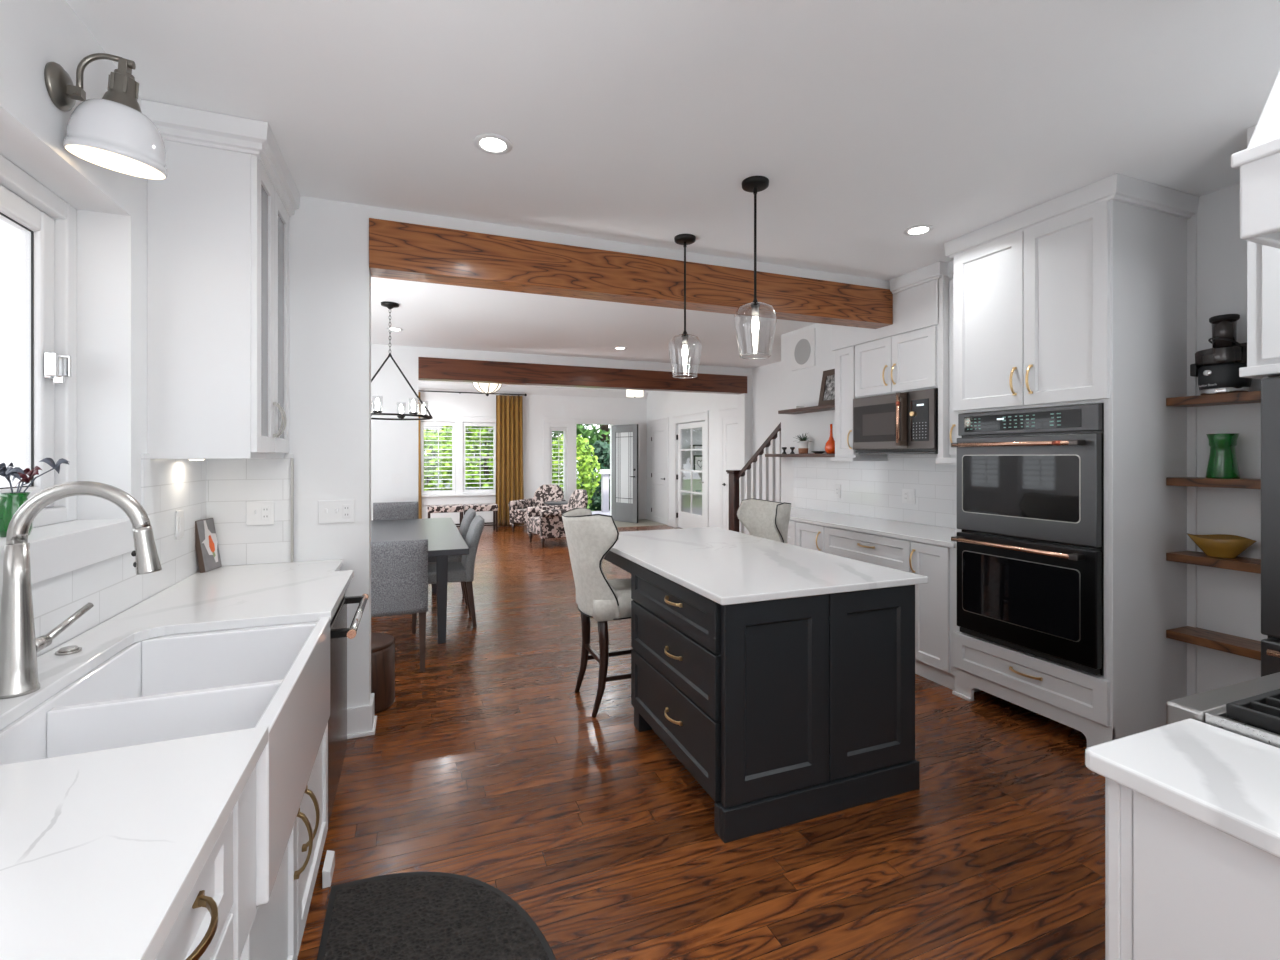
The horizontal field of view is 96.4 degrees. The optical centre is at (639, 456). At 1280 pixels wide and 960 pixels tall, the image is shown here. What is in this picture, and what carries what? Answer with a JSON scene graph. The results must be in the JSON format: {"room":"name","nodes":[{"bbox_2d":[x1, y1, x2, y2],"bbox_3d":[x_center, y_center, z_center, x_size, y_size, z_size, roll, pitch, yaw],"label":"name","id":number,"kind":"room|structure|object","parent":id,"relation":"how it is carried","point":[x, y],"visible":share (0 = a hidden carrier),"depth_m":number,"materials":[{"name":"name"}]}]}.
{"room":"kitchen","nodes":[
{"label":"kitchen","id":0,"kind":"room"},
{"bbox_2d":[0,0,198,656],"bbox_3d":[-0.997,0.070,-0.401,0.290,2.740,6.580,0,0,-21],"label":"wall","id":1,"kind":"structure","parent":0,"point":[110,205],"depth_m":1.96,"materials":[{"name":"paint"}]},
{"bbox_2d":[0,458,68,536],"bbox_3d":[-1.698,0.111,1.576,0.103,0.214,0.298,0,0,-25],"label":"vase","id":2,"kind":"object","parent":1,"relation":"on","point":[10,502],"visible":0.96,"depth_m":1.54,"materials":[{"name":"green glass"}]},
{"bbox_2d":[0,154,76,527],"bbox_3d":[-1.675,-0.312,1.171,0.155,1.061,1.642,0,0,-21],"label":"window","id":3,"kind":"structure","parent":1,"relation":"in","point":[45,225],"depth_m":1.83,"materials":[{"name":"white"}]},
{"bbox_2d":[0,516,148,594],"bbox_3d":[-1.474,0.272,1.248,0.025,0.107,1.800,0,0,-21],"label":"window sill","id":4,"kind":"structure","parent":1,"relation":"attached to","point":[55,555],"depth_m":1.64,"materials":[{"name":"white"}]},
{"bbox_2d":[0,453,205,656],"bbox_3d":[-1.349,0.258,0.906,0.008,0.535,3.872,0,0,-21],"label":"tiled wall","id":5,"kind":"structure","parent":1,"relation":"attached to","point":[112,585],"depth_m":2.09,"materials":[{"name":"white tile"}]},
{"bbox_2d":[44,53,167,179],"bbox_3d":[-1.523,-0.992,1.662,0.236,0.311,0.224,0,0,-21],"label":"wall sconce","id":6,"kind":"object","parent":1,"relation":"attached to","point":[112,132],"visible":1,"depth_m":1.61,"materials":[{"name":"silver metal"}]},
{"bbox_2d":[101,57,141,112],"bbox_3d":[-1.499,-1.068,1.656,0.099,0.153,0.099,0,0,-21],"label":"socket","id":7,"kind":"object","parent":6,"relation":"attached to","point":[123,89],"depth_m":1.63,"materials":[{"name":"silver metal"}]},
{"bbox_2d":[141,99,299,458],"bbox_3d":[-1.754,-0.644,2.468,0.395,1.308,0.675,0,0,-21],"label":"upper cabinet","id":8,"kind":"object","parent":1,"relation":"attached to","point":[218,222],"visible":0.99,"depth_m":2.20,"materials":[{"name":"white wood"}]},
{"bbox_2d":[0,196,370,707],"bbox_3d":[-2.770,0.070,2.513,2.875,2.740,0.140,0,0,-21],"label":"wall","id":9,"kind":"structure","parent":0,"point":[330,275],"depth_m":2.91,"materials":[{"name":"paint"}]},
{"bbox_2d":[206,454,292,565],"bbox_3d":[-1.893,0.258,2.777,0.360,0.535,0.008,0,0,-21],"label":"tiled wall","id":10,"kind":"structure","parent":9,"relation":"attached to","point":[230,483],"depth_m":2.77,"materials":[{"name":"white tile"}]},
{"bbox_2d":[246,501,273,525],"bbox_3d":[-1.846,0.277,2.782,0.116,0.116,0.016,0,0,-21],"label":"outlet","id":11,"kind":"object","parent":10,"relation":"attached to","point":[257,512],"visible":1,"depth_m":2.78,"materials":[{"name":"white plastic"}]},
{"bbox_2d":[318,500,354,523],"bbox_3d":[-1.543,0.282,2.910,0.165,0.116,0.016,0,0,-21],"label":"switch plate","id":12,"kind":"object","parent":9,"relation":"attached to","point":[329,511],"visible":1,"depth_m":2.91,"materials":[{"name":"white plastic"}]},
{"bbox_2d":[347,693,376,738],"bbox_3d":[-1.504,1.365,3.009,0.213,0.150,0.196,0,0,-21],"label":"baseboard","id":13,"kind":"structure","parent":9,"relation":"attached to","point":[361,720],"depth_m":2.94,"materials":[{"name":"white wood"}]},
{"bbox_2d":[369,218,892,328],"bbox_3d":[0.205,-1.103,3.676,3.513,0.257,0.173,0,0,-21],"label":"ceiling beam","id":14,"kind":"structure","parent":9,"relation":"attached to","point":[397,250],"depth_m":3.43,"materials":[{"name":"brown wood"}]},
{"bbox_2d":[418,391,646,520],"bbox_3d":[-3.565,-0.010,11.706,8.100,2.900,0.200,0,0,-21],"label":"wall","id":15,"kind":"structure","parent":0,"point":[536,408],"depth_m":12.13,"materials":[{"name":"paint"}]},
{"bbox_2d":[421,421,454,493],"bbox_3d":[-4.046,0.035,11.479,0.640,1.450,0.192,0,0,-21],"label":"window","id":16,"kind":"structure","parent":15,"relation":"in","point":[423,423],"depth_m":11.42,"materials":[{"name":"white wood"}]},
{"bbox_2d":[421,415,495,504],"bbox_3d":[-3.628,0.080,11.537,1.760,1.780,0.070,0,0,-21],"label":"trim","id":17,"kind":"structure","parent":15,"relation":"attached to","point":[458,497],"depth_m":11.54,"materials":[{"name":"white wood"}]},
{"bbox_2d":[418,390,526,395],"bbox_3d":[-3.607,-1.275,11.498,2.642,0.052,0.156,0,0,-21],"label":"curtain rod","id":18,"kind":"object","parent":15,"relation":"attached to","point":[418,390],"visible":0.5,"depth_m":11.51,"materials":[{"name":"black metal"}]},
{"bbox_2d":[496,395,523,525],"bbox_3d":[-2.682,0.089,11.808,0.594,2.678,0.111,0,0,-21],"label":"curtain","id":19,"kind":"object","parent":18,"relation":"hanging from","point":[509,409],"visible":0.91,"depth_m":11.80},
{"bbox_2d":[463,422,495,493],"bbox_3d":[-3.296,0.035,11.773,0.670,1.450,0.192,0,0,-21],"label":"window","id":20,"kind":"structure","parent":15,"relation":"in","point":[493,425],"depth_m":11.71,"materials":[{"name":"white wood"}]},
{"bbox_2d":[418,381,647,398],"bbox_3d":[-3.507,-1.380,11.557,7.900,0.160,0.120,0,0,-21],"label":"trim","id":21,"kind":"structure","parent":15,"relation":"attached to","point":[428,386],"depth_m":12.05,"materials":[{"name":"white"}]},
{"bbox_2d":[550,427,566,500],"bbox_3d":[-1.774,0.260,12.369,0.380,1.760,0.192,0,0,-21],"label":"window","id":22,"kind":"structure","parent":15,"relation":"in","point":[564,430],"depth_m":12.35,"materials":[{"name":"white wood"}]},
{"bbox_2d":[543,418,644,519],"bbox_3d":[-0.969,0.310,12.603,2.330,2.260,0.024,0,0,-21],"label":"trim","id":23,"kind":"structure","parent":15,"relation":"attached to","point":[570,423],"depth_m":12.41,"materials":[{"name":"white wood"}]},
{"bbox_2d":[612,424,637,522],"bbox_3d":[-0.338,0.371,12.499,0.803,2.113,0.129,0,0,45],"label":"door","id":24,"kind":"structure","parent":15,"relation":"in","point":[624,437],"depth_m":12.48,"materials":[{"name":"grey wood"}]},
{"bbox_2d":[371,344,751,519],"bbox_3d":[-1.759,-0.010,7.232,8.000,2.900,0.150,0,0,-21],"label":"wall","id":25,"kind":"structure","parent":0,"point":[394,443],"depth_m":6.76,"materials":[{"name":"paint"}]},
{"bbox_2d":[418,357,746,393],"bbox_3d":[-0.554,-1.052,7.701,4.525,0.255,0.175,0,0,-21],"label":"ceiling beam","id":26,"kind":"structure","parent":25,"relation":"attached to","point":[431,369],"depth_m":7.49,"materials":[{"name":"brown wood"}]},
{"bbox_2d":[738,393,747,533],"bbox_3d":[1.527,0.258,8.516,0.055,2.365,0.195,0,0,-21],"label":"trim","id":27,"kind":"structure","parent":25,"relation":"attached to","point":[742,398],"depth_m":8.44,"materials":[{"name":"white wood"}]},
{"bbox_2d":[369,206,889,288],"bbox_3d":[0.373,-1.230,3.744,3.875,0.140,0.140,0,0,-21],"label":"wall header","id":28,"kind":"structure","parent":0,"point":[374,212],"depth_m":3.44,"materials":[{"name":"paint"}]},
{"bbox_2d":[66,0,1279,368],"bbox_3d":[0.081,-1.400,2.260,8.200,0.200,10.750,0,0,-21],"label":"ceiling","id":29,"kind":"structure","parent":0,"point":[639,122],"depth_m":2.14,"materials":[{"name":"paint"}]},
{"bbox_2d":[371,301,432,419],"bbox_3d":[-2.130,-0.813,4.879,0.687,0.974,0.687,0,0,-21],"label":"chandelier","id":30,"kind":"object","parent":29,"relation":"hanging from","point":[389,305],"visible":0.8,"depth_m":4.87,"materials":[{"name":"black metal"}]},
{"bbox_2d":[473,133,512,154],"bbox_3d":[-0.612,-1.296,2.384,0.160,0.006,0.160,0,0,-21],"label":"recessed light","id":31,"kind":"object","parent":29,"relation":"in","point":[490,143],"visible":1,"depth_m":2.37,"materials":[{"name":"white"}]},
{"bbox_2d":[668,234,701,377],"bbox_3d":[0.268,-0.886,3.407,0.200,0.828,0.200,0,0,-21],"label":"pendant light","id":32,"kind":"object","parent":29,"relation":"hanging from","point":[681,239],"visible":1,"depth_m":3.40,"materials":[{"name":"black"}]},
{"bbox_2d":[734,176,776,358],"bbox_3d":[0.547,-0.886,2.717,0.200,0.828,0.200,0,0,-21],"label":"pendant light","id":33,"kind":"object","parent":29,"relation":"hanging from","point":[754,184],"visible":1,"depth_m":2.71,"materials":[{"name":"clear glass"}]},
{"bbox_2d":[647,391,737,527],"bbox_3d":[1.044,-0.010,10.907,0.100,2.900,4.650,0,0,-21],"label":"wall","id":34,"kind":"structure","parent":0,"point":[660,404],"depth_m":10.85,"materials":[{"name":"paint"}]},
{"bbox_2d":[651,425,665,523],"bbox_3d":[0.400,0.389,12.362,0.098,2.078,0.790,0,0,-21],"label":"door","id":35,"kind":"structure","parent":34,"relation":"in","point":[658,438],"depth_m":12.34,"materials":[{"name":"white wood"}]},
{"bbox_2d":[649,417,668,524],"bbox_3d":[0.401,0.318,12.363,0.035,2.245,1.010,0,0,-21],"label":"trim","id":36,"kind":"structure","parent":34,"relation":"attached to","point":[663,421],"depth_m":11.96,"materials":[{"name":"white wood"}]},
{"bbox_2d":[676,421,704,528],"bbox_3d":[0.960,0.394,11.006,0.093,2.068,1.195,0,0,-21],"label":"door","id":37,"kind":"structure","parent":34,"relation":"in","point":[685,519],"depth_m":10.99,"materials":[{"name":"white wood"}]},
{"bbox_2d":[672,411,708,527],"bbox_3d":[0.950,0.312,10.962,0.035,2.255,1.500,0,0,-21],"label":"trim","id":38,"kind":"structure","parent":34,"relation":"attached to","point":[704,415],"depth_m":10.61,"materials":[{"name":"white wood"}]},
{"bbox_2d":[718,407,737,527],"bbox_3d":[1.559,0.318,9.407,0.035,2.245,1.040,0,0,-21],"label":"trim","id":39,"kind":"structure","parent":34,"relation":"attached to","point":[727,412],"depth_m":9.81,"materials":[{"name":"white"}]},
{"bbox_2d":[722,416,737,529],"bbox_3d":[1.558,0.389,9.406,0.098,2.078,0.820,0,0,-21],"label":"door","id":40,"kind":"structure","parent":34,"relation":"in","point":[730,424],"depth_m":9.65,"materials":[{"name":"white wood"}]},
{"bbox_2d":[297,519,1104,959],"bbox_3d":[-0.803,1.497,4.518,8.200,0.126,15.600,0,0,-21],"label":"floor","id":41,"kind":"structure","parent":0,"point":[487,764],"depth_m":2.25,"materials":[{"name":"brown wood"}]},
{"bbox_2d":[155,810,232,959],"bbox_3d":[-0.649,0.998,0.053,0.666,0.885,1.772,0,0,-21],"label":"base cabinet","id":42,"kind":"object","parent":41,"relation":"on","point":[202,929],"visible":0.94,"depth_m":0.86,"materials":[{"name":"white wood"}]},
{"bbox_2d":[0,559,353,959],"bbox_3d":[-1.041,0.540,1.027,0.655,0.030,3.872,0,0,-21],"label":"countertop","id":43,"kind":"structure","parent":42,"relation":"on","point":[102,852],"depth_m":0.87,"materials":[{"name":"stone"}]},
{"bbox_2d":[0,481,161,698],"bbox_3d":[-1.307,0.291,1.380,0.295,0.468,0.215,0,0,-21],"label":"faucet","id":44,"kind":"object","parent":43,"relation":"on","point":[19,646],"visible":1,"depth_m":1.27,"materials":[{"name":"silver metal"}]},
{"bbox_2d":[0,616,329,905],"bbox_3d":[-1.134,0.708,1.430,0.532,0.335,0.876,0,0,-21],"label":"sink","id":45,"kind":"object","parent":43,"relation":"in","point":[166,688],"visible":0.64,"depth_m":1.40,"materials":[{"name":"white ceramic"}]},
{"bbox_2d":[195,518,221,572],"bbox_3d":[-1.999,0.409,2.642,0.060,0.235,0.140,0,0,-11],"label":"framed picture","id":46,"kind":"object","parent":43,"relation":"on","point":[206,543],"visible":0.94,"depth_m":2.62,"materials":[{"name":"white"}]},
{"bbox_2d":[160,621,334,959],"bbox_3d":[-1.179,0.998,1.410,0.670,0.885,1.135,0,0,-21],"label":"base cabinet","id":47,"kind":"object","parent":41,"relation":"on","point":[272,930],"visible":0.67,"depth_m":1.41,"materials":[{"name":"white wood"}]},
{"bbox_2d":[328,594,368,825],"bbox_3d":[-1.480,0.999,2.239,0.717,0.882,0.610,0,0,-21],"label":"dishwasher","id":48,"kind":"object","parent":41,"relation":"on","point":[339,632],"visible":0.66,"depth_m":2.30,"materials":[{"name":"black"}]},
{"bbox_2d":[371,632,394,713],"bbox_3d":[-1.600,1.253,3.304,0.344,0.374,0.344,0,0,-21],"label":"trash can","id":49,"kind":"object","parent":41,"relation":"on","point":[382,644],"visible":0.42,"depth_m":3.24,"materials":[{"name":"brown wood"}]},
{"bbox_2d":[373,502,418,519],"bbox_3d":[-2.677,0.980,6.271,0.470,0.920,0.511,0,0,-21],"label":"dining chair","id":50,"kind":"object","parent":41,"relation":"on","point":[382,510],"visible":0.17,"depth_m":6.43,"materials":[{"name":"grey fabric"}]},
{"bbox_2d":[371,539,427,671],"bbox_3d":[-1.721,0.999,3.960,0.470,0.882,0.511,0,0,-21],"label":"dining chair","id":51,"kind":"object","parent":41,"relation":"on","point":[399,568],"visible":0.62,"depth_m":3.75,"materials":[{"name":"grey fabric"}]},
{"bbox_2d":[371,518,468,643],"bbox_3d":[-2.136,1.060,5.108,0.988,0.760,2.290,0,0,-21],"label":"dining table","id":52,"kind":"object","parent":41,"relation":"on","point":[444,538],"visible":0.51,"depth_m":4.73,"materials":[{"name":"grey wood"}]},
{"bbox_2d":[317,872,555,959],"bbox_3d":[-0.454,1.433,1.326,0.645,0.014,1.504,0,0,-21],"label":"floor mat","id":53,"kind":"object","parent":41,"relation":"on","point":[407,915],"visible":1,"depth_m":1.75,"materials":[{"name":"black"}]},
{"bbox_2d":[412,515,484,632],"bbox_3d":[-1.660,0.990,4.934,0.588,0.900,0.430,0,0,-21],"label":"dining chair","id":54,"kind":"object","parent":41,"relation":"on","point":[461,571],"visible":0.77,"depth_m":4.81,"materials":[{"name":"grey fabric"}]},
{"bbox_2d":[428,508,475,604],"bbox_3d":[-1.934,0.990,5.633,0.588,0.900,0.430,0,0,-21],"label":"dining chair","id":55,"kind":"object","parent":41,"relation":"on","point":[470,513],"visible":0.34,"depth_m":5.52,"materials":[{"name":"grey"}]},
{"bbox_2d":[463,503,497,531],"bbox_3d":[-3.046,1.180,10.943,0.610,0.520,0.400,0,0,-21],"label":"bench ottoman","id":56,"kind":"object","parent":41,"relation":"on","point":[493,507],"visible":0.7,"depth_m":10.85,"materials":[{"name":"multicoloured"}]},
{"bbox_2d":[508,484,565,532],"bbox_3d":[-1.939,1.006,11.042,0.815,0.880,0.912,0,0,26],"label":"armchair","id":57,"kind":"object","parent":41,"relation":"on","point":[547,492],"visible":0.48,"depth_m":11.15,"materials":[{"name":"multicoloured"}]},
{"bbox_2d":[526,489,587,547],"bbox_3d":[-1.323,1.006,9.456,0.912,0.880,0.815,0,0,-28],"label":"armchair","id":58,"kind":"object","parent":41,"relation":"on","point":[546,522],"visible":0.62,"depth_m":9.10,"materials":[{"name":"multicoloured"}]},
{"bbox_2d":[562,508,632,717],"bbox_3d":[-0.175,0.880,3.390,0.573,1.127,0.500,0,0,-21],"label":"counter stool","id":59,"kind":"object","parent":41,"relation":"on","point":[589,536],"visible":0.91,"depth_m":3.17,"materials":[{"name":"beige fabric"}]},
{"bbox_2d":[726,422,780,533],"bbox_3d":[2.261,-0.282,5.701,0.920,3.445,3.983,0,0,-21],"label":"stair railing","id":60,"kind":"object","parent":41,"relation":"on","point":[736,477],"depth_m":6.83,"materials":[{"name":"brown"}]},
{"bbox_2d":[737,498,790,542],"bbox_3d":[0.787,0.880,4.067,0.573,1.127,0.500,0,0,-21],"label":"counter stool","id":61,"kind":"object","parent":41,"relation":"on","point":[766,519],"visible":0.38,"depth_m":4.24,"materials":[{"name":"beige fabric"}]},
{"bbox_2d":[603,527,927,842],"bbox_3d":[0.427,0.983,3.188,1.044,0.915,1.894,0,0,-21],"label":"kitchen island","id":62,"kind":"object","parent":41,"relation":"on","point":[780,676],"visible":0.94,"depth_m":2.36,"materials":[{"name":"grey paint"}]},
{"bbox_2d":[796,521,825,551],"bbox_3d":[1.666,0.998,4.857,0.645,0.884,0.370,0,0,-21],"label":"base cabinet","id":63,"kind":"object","parent":41,"relation":"on","point":[808,535],"visible":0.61,"depth_m":4.75,"materials":[{"name":"white wood"}]},
{"bbox_2d":[824,526,912,572],"bbox_3d":[1.894,0.998,4.286,0.637,0.884,0.856,0,0,-21],"label":"base cabinet","id":64,"kind":"object","parent":41,"relation":"on","point":[885,551],"visible":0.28,"depth_m":4.12,"materials":[{"name":"white wood"}]},
{"bbox_2d":[909,541,954,690],"bbox_3d":[2.108,0.998,3.728,0.645,0.884,0.335,0,0,-21],"label":"base cabinet","id":65,"kind":"object","parent":41,"relation":"on","point":[934,599],"visible":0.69,"depth_m":3.62,"materials":[{"name":"white wood"}]},
{"bbox_2d":[789,507,954,547],"bbox_3d":[1.747,0.540,4.686,0.612,0.030,2.387,0,0,-21],"label":"countertop","id":66,"kind":"structure","parent":65,"relation":"on","point":[936,535],"depth_m":4.32,"materials":[{"name":"stone"}]},
{"bbox_2d":[944,173,1198,749],"bbox_3d":[2.315,0.071,3.173,0.670,2.738,0.928,0,0,-21],"label":"oven tower","id":67,"kind":"object","parent":41,"relation":"on","point":[1078,296],"visible":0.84,"depth_m":2.83,"materials":[{"name":"white wood"}]},
{"bbox_2d":[951,403,1103,675],"bbox_3d":[2.270,0.395,3.151,0.670,1.294,0.754,0,0,-21],"label":"double oven","id":68,"kind":"object","parent":67,"relation":"in","point":[1030,482],"visible":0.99,"depth_m":2.96,"materials":[{"name":"black metal"}]},
{"bbox_2d":[1105,777,1279,959],"bbox_3d":[1.086,0.999,0.766,0.311,0.883,0.670,0,0,-21],"label":"base cabinet","id":69,"kind":"object","parent":41,"relation":"on","point":[1178,886],"visible":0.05,"depth_m":0.91,"materials":[{"name":"white wood"}]},
{"bbox_2d":[1085,718,1279,857],"bbox_3d":[1.071,0.540,0.769,0.337,0.034,0.686,0,0,-21],"label":"countertop","id":70,"kind":"structure","parent":69,"relation":"on","point":[1226,781],"depth_m":0.95,"materials":[{"name":"stone"}]},
{"bbox_2d":[1166,672,1279,747],"bbox_3d":[1.571,0.962,1.006,0.760,0.957,0.747,0,0,-21],"label":"gas range","id":71,"kind":"object","parent":41,"relation":"on","point":[1249,708],"visible":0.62,"depth_m":1.14,"materials":[{"name":"silver metal"}]},
{"bbox_2d":[1239,720,1279,734],"bbox_3d":[1.579,0.527,0.985,0.736,0.015,0.583,0,0,-21],"label":"cooktop","id":72,"kind":"object","parent":71,"relation":"in","point":[1245,727],"depth_m":1.08,"materials":[{"name":"silver metal"}]},
{"bbox_2d":[1239,125,1279,638],"bbox_3d":[2.826,0.071,1.910,0.641,2.738,0.995,0,0,-21],"label":"tall cabinet","id":73,"kind":"object","parent":41,"relation":"on","point":[1263,261],"visible":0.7,"depth_m":2.21,"materials":[{"name":"white wood"}]},
{"bbox_2d":[1261,377,1279,676],"bbox_3d":[2.799,0.561,1.872,0.702,1.718,0.905,0,0,-21],"label":"fridge","id":74,"kind":"object","parent":41,"relation":"on","point":[1270,387],"visible":0.69,"depth_m":2.16,"materials":[{"name":"black"}]},
{"bbox_2d":[752,361,780,501],"bbox_3d":[2.954,0.070,5.346,0.100,2.740,6.800,0,0,-21],"label":"wall","id":75,"kind":"structure","parent":0,"point":[766,379],"depth_m":8.20,"materials":[{"name":"paint"}]},
{"bbox_2d":[781,183,1262,693],"bbox_3d":[3.123,0.070,2.227,0.140,2.740,8.470,0,0,-21],"label":"wall","id":76,"kind":"structure","parent":0,"point":[1228,601],"depth_m":2.80,"materials":[{"name":"paint"}]},
{"bbox_2d":[791,328,814,370],"bbox_3d":[1.645,-1.073,5.786,0.016,0.375,0.375,0,0,-21],"label":"wall speaker","id":77,"kind":"object","parent":76,"relation":"attached to","point":[802,343],"visible":1,"depth_m":5.77,"materials":[{"name":"white plastic"}]},
{"bbox_2d":[794,339,810,364],"bbox_3d":[1.640,-1.055,5.784,0.005,0.256,0.256,0,0,-21],"label":"grille","id":78,"kind":"object","parent":77,"relation":"attached to","point":[802,347],"depth_m":5.78,"materials":[{"name":"grey"}]},
{"bbox_2d":[778,404,834,413],"bbox_3d":[1.688,-0.449,5.416,0.203,0.033,1.006,0,0,-21],"label":"wall shelf","id":79,"kind":"object","parent":76,"relation":"attached to","point":[828,407],"visible":0.56,"depth_m":5.42,"materials":[{"name":"wood"}]},
{"bbox_2d":[818,369,834,405],"bbox_3d":[1.770,-0.635,5.287,0.079,0.345,0.295,0,0,-21],"label":"photo frame","id":80,"kind":"object","parent":79,"relation":"on","point":[827,391],"visible":0.44,"depth_m":5.34,"materials":[{"name":"brown wood"}]},
{"bbox_2d":[831,345,887,460],"bbox_3d":[1.826,-0.629,4.794,0.398,1.338,0.268,0,0,-21],"label":"upper cabinet","id":81,"kind":"object","parent":76,"relation":"attached to","point":[845,357],"visible":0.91,"depth_m":4.72,"materials":[{"name":"white wood"}]},
{"bbox_2d":[794,454,954,528],"bbox_3d":[2.033,0.253,4.808,0.008,0.545,2.410,0,0,-21],"label":"tiled wall","id":82,"kind":"structure","parent":76,"relation":"attached to","point":[873,489],"depth_m":4.80,"materials":[{"name":"white tile"}]},
{"bbox_2d":[832,261,947,397],"bbox_3d":[1.979,-0.881,4.399,0.402,0.833,1.112,0,0,-21],"label":"upper cabinet","id":83,"kind":"object","parent":76,"relation":"attached to","point":[901,356],"visible":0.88,"depth_m":4.15,"materials":[{"name":"white wood"}]},
{"bbox_2d":[853,388,937,453],"bbox_3d":[1.990,-0.238,4.294,0.452,0.447,0.775,0,0,-21],"label":"microwave","id":84,"kind":"object","parent":83,"relation":"attached to","point":[904,422],"visible":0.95,"depth_m":4.12,"materials":[{"name":"black metal"}]},
{"bbox_2d":[935,261,954,463],"bbox_3d":[2.235,-0.625,3.784,0.373,1.346,0.347,0,0,-21],"label":"upper cabinet","id":85,"kind":"object","parent":76,"relation":"attached to","point":[946,415],"visible":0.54,"depth_m":3.85,"materials":[{"name":"white wood"}]},
{"bbox_2d":[1187,215,1196,695],"bbox_3d":[2.782,0.115,2.886,0.015,2.650,0.035,0,0,-21],"label":"trim","id":86,"kind":"structure","parent":76,"relation":"attached to","point":[1191,222],"depth_m":2.88,"materials":[{"name":"white wood"}]},
{"bbox_2d":[1166,626,1260,660],"bbox_3d":[2.779,0.878,2.642,0.193,0.040,0.483,0,0,-21],"label":"niche shelf","id":87,"kind":"object","parent":76,"relation":"attached to","point":[1232,644],"visible":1,"depth_m":2.69,"materials":[{"name":"brown wood"}]},
{"bbox_2d":[1166,551,1260,573],"bbox_3d":[2.779,0.497,2.642,0.193,0.040,0.483,0,0,-21],"label":"niche shelf","id":88,"kind":"object","parent":76,"relation":"attached to","point":[1245,564],"visible":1,"depth_m":2.67,"materials":[{"name":"brown wood"}]},
{"bbox_2d":[1186,533,1256,557],"bbox_3d":[2.754,0.427,2.717,0.181,0.100,0.244,0,0,-21],"label":"bowl","id":89,"kind":"object","parent":88,"relation":"on","point":[1214,545],"visible":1,"depth_m":2.68,"materials":[{"name":"yellow ceramic"}]},
{"bbox_2d":[1166,391,1260,406],"bbox_3d":[2.779,-0.268,2.642,0.193,0.040,0.483,0,0,-21],"label":"niche shelf","id":90,"kind":"object","parent":76,"relation":"attached to","point":[1252,396],"visible":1,"depth_m":2.67,"materials":[{"name":"brown wood"}]},
{"bbox_2d":[1190,314,1251,394],"bbox_3d":[2.763,-0.473,2.653,0.200,0.370,0.316,0,0,-21],"label":"juicer","id":91,"kind":"object","parent":90,"relation":"on","point":[1216,368],"visible":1,"depth_m":2.65,"materials":[{"name":"black plastic"}]},
{"bbox_2d":[1195,342,1246,367],"bbox_3d":[2.765,-0.469,2.646,0.200,0.090,0.300,0,0,-21],"label":"bowl","id":92,"kind":"object","parent":91,"relation":"on","point":[1221,354],"depth_m":2.63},
{"bbox_2d":[1166,477,1260,488],"bbox_3d":[2.779,0.125,2.642,0.193,0.040,0.483,0,0,-21],"label":"niche shelf","id":93,"kind":"object","parent":76,"relation":"attached to","point":[1244,483],"visible":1,"depth_m":2.66,"materials":[{"name":"brown wood"}]},
{"bbox_2d":[1205,433,1239,478],"bbox_3d":[2.753,-0.001,2.705,0.116,0.210,0.116,0,0,-21],"label":"vase","id":94,"kind":"object","parent":93,"relation":"on","point":[1222,462],"visible":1,"depth_m":2.67,"materials":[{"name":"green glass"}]},
{"bbox_3d":[1.882,1.490,11.235,1.700,0.100,2.750,0,0,-21],"label":"floor","id":95,"kind":"structure","parent":0,"visible":0},
{"bbox_2d":[682,421,701,514],"bbox_3d":[1.314,0.285,12.205,1.310,2.310,0.330,0,0,-21],"label":"door glass panes","id":96,"kind":"object","parent":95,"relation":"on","point":[697,432],"visible":0.05,"depth_m":12.26,"materials":[{"name":"white"}]},
{"bbox_3d":[2.198,0.070,0.764,2.650,2.740,0.140,0,0,-21],"label":"wall","id":97,"kind":"structure","parent":0,"visible":0},
{"bbox_2d":[1231,70,1279,248],"bbox_3d":[1.598,-0.852,0.938,0.802,0.893,0.618,0,0,-21],"label":"range hood","id":98,"kind":"object","parent":97,"relation":"attached to","point":[1258,165],"visible":1,"depth_m":1.05,"materials":[{"name":"white wood"}]},
{"label":"outside","id":99,"kind":"structure","parent":0,"visible":0},
{"bbox_3d":[-5.823,1.865,25.831,36.000,0.150,27.650,0,0,-21],"label":"ground","id":100,"kind":"structure","parent":99,"visible":0},
{"bbox_2d":[424,428,475,490],"bbox_3d":[-5.284,0.520,14.446,2.221,2.559,1.755,0,0,-21],"label":"shrub","id":101,"kind":"object","parent":100,"relation":"on","point":[433,444],"visible":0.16,"depth_m":14.14,"materials":[{"name":"green plant"}]},
{"bbox_2d":[439,426,492,489],"bbox_3d":[-6.565,-0.702,24.813,4.558,5.033,3.934,0,0,-18],"label":"tree","id":102,"kind":"object","parent":100,"relation":"on","point":[484,436],"visible":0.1,"depth_m":23.53,"materials":[{"name":"green plant"}]},
{"bbox_2d":[552,434,600,504],"bbox_3d":[-1.934,0.617,15.979,1.614,2.507,1.513,0,0,40],"label":"shrub","id":103,"kind":"object","parent":100,"relation":"on","point":[585,461],"visible":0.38,"depth_m":15.76,"materials":[{"name":"green plant"}]},
{"bbox_2d":[552,424,609,499],"bbox_3d":[-1.512,-1.426,21.481,7.017,6.452,4.621,0,0,-19],"label":"tree","id":104,"kind":"object","parent":100,"relation":"on","point":[603,434],"visible":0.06,"depth_m":20.13,"materials":[{"name":"green plant"}]},
{"bbox_2d":[577,440,609,510],"bbox_3d":[-0.906,0.713,18.561,2.430,2.514,1.720,0,0,-21],"label":"shrub","id":105,"kind":"object","parent":100,"relation":"on","point":[601,448],"visible":0.23,"depth_m":18.08,"materials":[{"name":"green plant"}]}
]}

